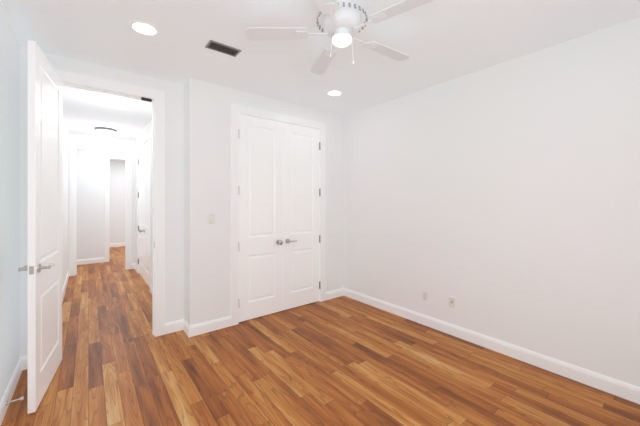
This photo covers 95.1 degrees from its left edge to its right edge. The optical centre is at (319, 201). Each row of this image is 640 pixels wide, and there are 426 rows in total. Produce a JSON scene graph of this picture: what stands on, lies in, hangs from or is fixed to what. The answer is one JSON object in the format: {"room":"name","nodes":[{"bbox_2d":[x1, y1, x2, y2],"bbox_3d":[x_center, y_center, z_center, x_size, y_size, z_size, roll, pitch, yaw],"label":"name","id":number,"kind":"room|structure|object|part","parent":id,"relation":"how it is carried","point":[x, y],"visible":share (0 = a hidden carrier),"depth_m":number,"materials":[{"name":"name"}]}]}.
{"room":"empty bedroom","nodes":[
{"label":"empty bedroom","id":0,"kind":"room"},
{"bbox_2d":[0,2,19,401],"bbox_3d":[-1.410,0.060,0.938,0.120,2.800,4.220,0,0,-38],"label":"wall","id":1,"kind":"structure","parent":0,"point":[9,200],"depth_m":2.19,"materials":[{"name":"paint"}]},
{"bbox_2d":[0,357,21,425],"bbox_3d":[-1.320,1.403,0.933,0.015,0.115,4.100,0,0,-38],"label":"baseboard","id":2,"kind":"structure","parent":1,"relation":"attached to","point":[11,387],"depth_m":2.15,"materials":[{"name":"paint"}]},
{"bbox_2d":[6,396,23,404],"bbox_3d":[-2.150,1.400,2.061,0.087,0.028,0.028,0,0,-38],"label":"door stop","id":3,"kind":"object","parent":1,"relation":"attached to","point":[20,399],"visible":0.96,"depth_m":2.06,"materials":[{"name":"grey metal"}]},
{"bbox_2d":[62,114,67,289],"bbox_3d":[-3.785,0.060,4.184,0.120,2.800,3.820,0,0,-38],"label":"wall","id":4,"kind":"structure","parent":0,"point":[64,201],"depth_m":4.85,"materials":[{"name":"paint"}]},
{"bbox_2d":[62,271,68,301],"bbox_3d":[-3.732,1.403,4.226,0.015,0.115,3.820,0,0,-38],"label":"baseboard","id":5,"kind":"structure","parent":4,"relation":"attached to","point":[65,285],"depth_m":4.82,"materials":[{"name":"paint"}]},
{"bbox_2d":[77,149,124,259],"bbox_3d":[-5.626,0.060,6.846,2.868,2.800,0.120,0,0,-38],"label":"wall","id":6,"kind":"structure","parent":0,"point":[90,204],"depth_m":6.94,"materials":[{"name":"paint"}]},
{"bbox_2d":[77,257,104,264],"bbox_3d":[-5.962,1.403,6.495,1.905,0.115,0.015,0,0,-38],"label":"baseboard","id":7,"kind":"structure","parent":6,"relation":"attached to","point":[89,261],"depth_m":6.91,"materials":[{"name":"paint"}]},
{"bbox_2d":[105,154,124,261],"bbox_3d":[-4.807,0.152,7.408,1.040,2.615,0.016,0,0,-38],"label":"door frame","id":8,"kind":"structure","parent":6,"relation":"attached to","point":[107,156],"depth_m":7.11,"materials":[{"name":"paint"}]},
{"bbox_2d":[68,133,134,270],"bbox_3d":[-4.114,0.060,6.436,4.730,2.800,0.120,0,0,-38],"label":"wall","id":9,"kind":"structure","parent":0,"point":[97,140],"depth_m":6.09,"materials":[{"name":"paint"}]},
{"bbox_2d":[70,143,131,275],"bbox_3d":[-4.537,0.152,6.091,1.025,2.615,0.136,0,0,-38],"label":"door frame","id":10,"kind":"structure","parent":9,"relation":"attached to","point":[73,146],"depth_m":5.96,"materials":[{"name":"paint"}]},
{"bbox_2d":[20,47,183,356],"bbox_3d":[-2.115,0.060,2.994,1.324,2.800,0.120,0,0,-38],"label":"wall","id":11,"kind":"structure","parent":0,"point":[174,201],"depth_m":3.24,"materials":[{"name":"paint"}]},
{"bbox_2d":[21,355,27,369],"bbox_3d":[-2.539,1.403,2.572,0.137,0.115,0.015,0,0,-38],"label":"baseboard","id":12,"kind":"structure","parent":11,"relation":"attached to","point":[24,362],"depth_m":2.54,"materials":[{"name":"paint"}]},
{"bbox_2d":[18,40,61,413],"bbox_3d":[-2.183,0.171,2.344,0.170,2.554,0.792,0,0,-31],"label":"entry door","id":13,"kind":"structure","parent":11,"relation":"in","point":[44,268],"depth_m":2.19,"materials":[{"name":"paint"}]},
{"bbox_3d":[-2.027,0.470,2.088,0.170,0.064,0.193,0,0,-31],"label":"handle","id":14,"kind":"part","parent":13,"relation":"part of","materials":[{"name":"grey metal"}]},
{"bbox_2d":[54,69,164,336],"bbox_3d":[-2.136,0.128,2.967,0.985,2.665,0.136,0,0,-38],"label":"door frame","id":15,"kind":"structure","parent":11,"relation":"attached to","point":[157,96],"depth_m":3.18,"materials":[{"name":"paint"}]},
{"bbox_2d":[141,97,151,101],"bbox_3d":[-1.858,-1.095,3.135,0.095,0.031,0.016,0,0,-38],"label":"sensor","id":16,"kind":"object","parent":11,"relation":"attached to","point":[146,99],"visible":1,"depth_m":3.13,"materials":[{"name":"black"}]},
{"bbox_2d":[165,319,183,333],"bbox_3d":[-1.633,1.403,3.289,0.202,0.115,0.015,0,0,-38],"label":"baseboard","id":17,"kind":"structure","parent":11,"relation":"attached to","point":[174,326],"depth_m":3.28,"materials":[{"name":"paint"}]},
{"bbox_2d":[109,160,124,243],"bbox_3d":[-6.633,0.060,9.620,4.730,2.800,0.120,0,0,-38],"label":"wall","id":18,"kind":"structure","parent":0,"point":[116,201],"depth_m":9.54,"materials":[{"name":"paint"}]},
{"bbox_2d":[109,242,124,246],"bbox_3d":[-6.591,1.403,9.567,4.730,0.115,0.015,0,0,-38],"label":"baseboard","id":19,"kind":"structure","parent":18,"relation":"attached to","point":[115,244],"depth_m":9.53,"materials":[{"name":"paint"}]},
{"bbox_2d":[135,120,150,264],"bbox_3d":[-3.364,0.060,5.640,0.120,2.800,2.058,0,0,-38],"label":"wall","id":20,"kind":"structure","parent":0,"point":[136,142],"depth_m":6.23,"materials":[{"name":"paint"}]},
{"bbox_2d":[139,145,143,278],"bbox_3d":[-3.495,0.196,5.681,0.114,2.504,0.747,0,0,-38],"label":"hall door","id":21,"kind":"structure","parent":20,"relation":"in","point":[141,210],"depth_m":5.68,"materials":[{"name":"paint"}]},
{"bbox_2d":[137,130,151,291],"bbox_3d":[-3.209,0.152,5.431,0.136,2.615,1.690,0,0,-38],"label":"door frame","id":22,"kind":"structure","parent":20,"relation":"attached to","point":[145,139],"depth_m":4.73,"materials":[{"name":"paint"}]},
{"bbox_2d":[140,139,149,287],"bbox_3d":[-3.031,0.196,5.094,0.114,2.504,0.747,0,0,-38],"label":"hall door","id":23,"kind":"structure","parent":20,"relation":"in","point":[146,230],"depth_m":5.12,"materials":[{"name":"paint"}]},
{"bbox_2d":[184,82,186,321],"bbox_3d":[-1.512,0.060,3.394,0.120,2.800,0.240,0,0,-38],"label":"wall","id":24,"kind":"structure","parent":0,"point":[185,201],"depth_m":3.31,"materials":[{"name":"paint"}]},
{"bbox_2d":[183,319,189,336],"bbox_3d":[-1.485,1.403,3.252,0.015,0.115,0.255,0,0,-38],"label":"baseboard return","id":25,"kind":"object","parent":24,"relation":"attached to","point":[185,326],"visible":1,"depth_m":3.25,"materials":[{"name":"paint"}]},
{"bbox_2d":[187,78,343,325],"bbox_3d":[-0.557,0.060,3.920,2.270,2.800,0.120,0,0,-38],"label":"wall","id":26,"kind":"structure","parent":0,"point":[208,192],"depth_m":3.36,"materials":[{"name":"paint"}]},
{"bbox_2d":[188,316,230,336],"bbox_3d":[-1.232,1.403,3.300,0.472,0.115,0.015,0,0,-38],"label":"baseboard","id":27,"kind":"structure","parent":26,"relation":"attached to","point":[206,327],"depth_m":3.28,"materials":[{"name":"paint"}]},
{"bbox_2d":[208,213,213,223],"bbox_3d":[-1.227,0.190,3.308,0.070,0.115,0.009,0,0,-38],"label":"light switch","id":28,"kind":"object","parent":26,"relation":"attached to","point":[210,218],"visible":1,"depth_m":3.30,"materials":[{"name":"white plastic"}]},
{"bbox_2d":[231,104,324,325],"bbox_3d":[-0.504,0.152,3.913,1.430,2.615,0.195,0,0,-38],"label":"closet door","id":29,"kind":"structure","parent":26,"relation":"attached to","point":[319,186],"depth_m":3.83,"materials":[{"name":"paint"}]},
{"bbox_3d":[-0.519,0.530,3.847,0.103,0.064,0.108,0,0,-38],"label":"handle","id":30,"kind":"part","parent":29,"relation":"part of","materials":[{"name":"grey metal"}]},
{"bbox_3d":[-0.406,0.530,3.945,0.193,0.064,0.094,0,0,-38],"label":"handle","id":31,"kind":"part","parent":29,"relation":"part of","materials":[{"name":"grey metal"}]},
{"bbox_2d":[319,142,319,288],"bbox_3d":[-0.009,0.202,4.290,0.015,2.147,0.040,0,0,-38],"label":"closet door right hinges","id":32,"kind":"object","parent":29,"relation":"attached to","point":[319,235],"visible":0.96,"depth_m":4.28,"materials":[{"name":"silver metal"}]},
{"bbox_2d":[325,288,343,299],"bbox_3d":[0.225,1.403,4.452,0.383,0.115,0.015,0,0,-38],"label":"baseboard","id":33,"kind":"structure","parent":26,"relation":"attached to","point":[334,294],"depth_m":4.44,"materials":[{"name":"paint"}]},
{"bbox_2d":[0,0,639,160],"bbox_3d":[-2.843,-1.390,4.828,4.970,0.100,12.340,0,0,-38],"label":"ceiling","id":34,"kind":"structure","parent":0,"point":[439,41],"depth_m":2.46,"materials":[{"name":"paint"}]},
{"bbox_2d":[94,127,116,135],"bbox_3d":[-3.960,-1.285,5.410,0.336,0.110,0.336,0,0,-38],"label":"light","id":35,"kind":"object","parent":34,"relation":"attached to","point":[105,131],"visible":1,"depth_m":5.32,"materials":[{"name":"white glass"}]},
{"bbox_2d":[129,21,159,36],"bbox_3d":[-1.359,-1.337,2.266,0.204,0.006,0.204,0,0,-38],"label":"recessed light","id":36,"kind":"object","parent":34,"relation":"in","point":[144,28],"visible":1,"depth_m":2.26,"materials":[{"name":"glass"}]},
{"bbox_2d":[205,40,240,56],"bbox_3d":[-0.844,-1.336,2.558,0.270,0.007,0.140,0,0,-38],"label":"ceiling vent","id":37,"kind":"object","parent":34,"relation":"in","point":[222,48],"visible":1,"depth_m":2.55,"materials":[{"name":"grey metal"}]},
{"bbox_2d":[326,90,342,95],"bbox_3d":[0.179,-1.337,3.610,0.204,0.006,0.204,0,0,-38],"label":"recessed light","id":38,"kind":"object","parent":34,"relation":"in","point":[334,93],"visible":1,"depth_m":3.61,"materials":[{"name":"glass"}]},
{"bbox_2d":[245,0,433,74],"bbox_3d":[0.189,-1.131,1.982,1.219,0.419,1.250,0,0,-38],"label":"ceiling fan","id":39,"kind":"object","parent":34,"relation":"hanging from","point":[342,24],"visible":1,"depth_m":1.92,"materials":[{"name":"white metal"}]},
{"bbox_3d":[0.148,-1.018,1.966,0.127,0.194,0.110,0,0,-38],"label":"chain","id":40,"kind":"part","parent":39,"relation":"part of","materials":[{"name":"white metal"}]},
{"bbox_2d":[1,246,639,425],"bbox_3d":[-2.843,1.510,4.828,4.970,0.100,12.340,0,0,-38],"label":"floor","id":41,"kind":"structure","parent":0,"point":[342,361],"depth_m":2.45,"materials":[{"name":"brown wood"}]},
{"bbox_2d":[344,17,639,386],"bbox_3d":[-0.941,0.060,6.332,0.120,2.800,12.340,0,0,-38],"label":"wall","id":42,"kind":"structure","parent":0,"point":[500,201],"depth_m":2.72,"materials":[{"name":"paint"}]},
{"bbox_2d":[422,290,427,300],"bbox_3d":[1.242,1.115,3.469,0.008,0.115,0.070,0,0,-38],"label":"electrical outlet","id":43,"kind":"object","parent":42,"relation":"attached to","point":[424,295],"visible":1,"depth_m":3.46,"materials":[{"name":"white plastic"}]},
{"bbox_2d":[449,296,454,307],"bbox_3d":[1.443,1.100,3.207,0.017,0.115,0.070,0,0,-38],"label":"electrical outlet","id":44,"kind":"object","parent":42,"relation":"attached to","point":[451,301],"visible":1,"depth_m":3.20,"materials":[{"name":"white plastic"}]},
{"bbox_2d":[344,288,639,403],"bbox_3d":[1.562,1.403,3.059,0.015,0.115,3.860,0,0,-38],"label":"baseboard","id":45,"kind":"structure","parent":42,"relation":"attached to","point":[624,390],"depth_m":2.70,"materials":[{"name":"paint"}]}
]}

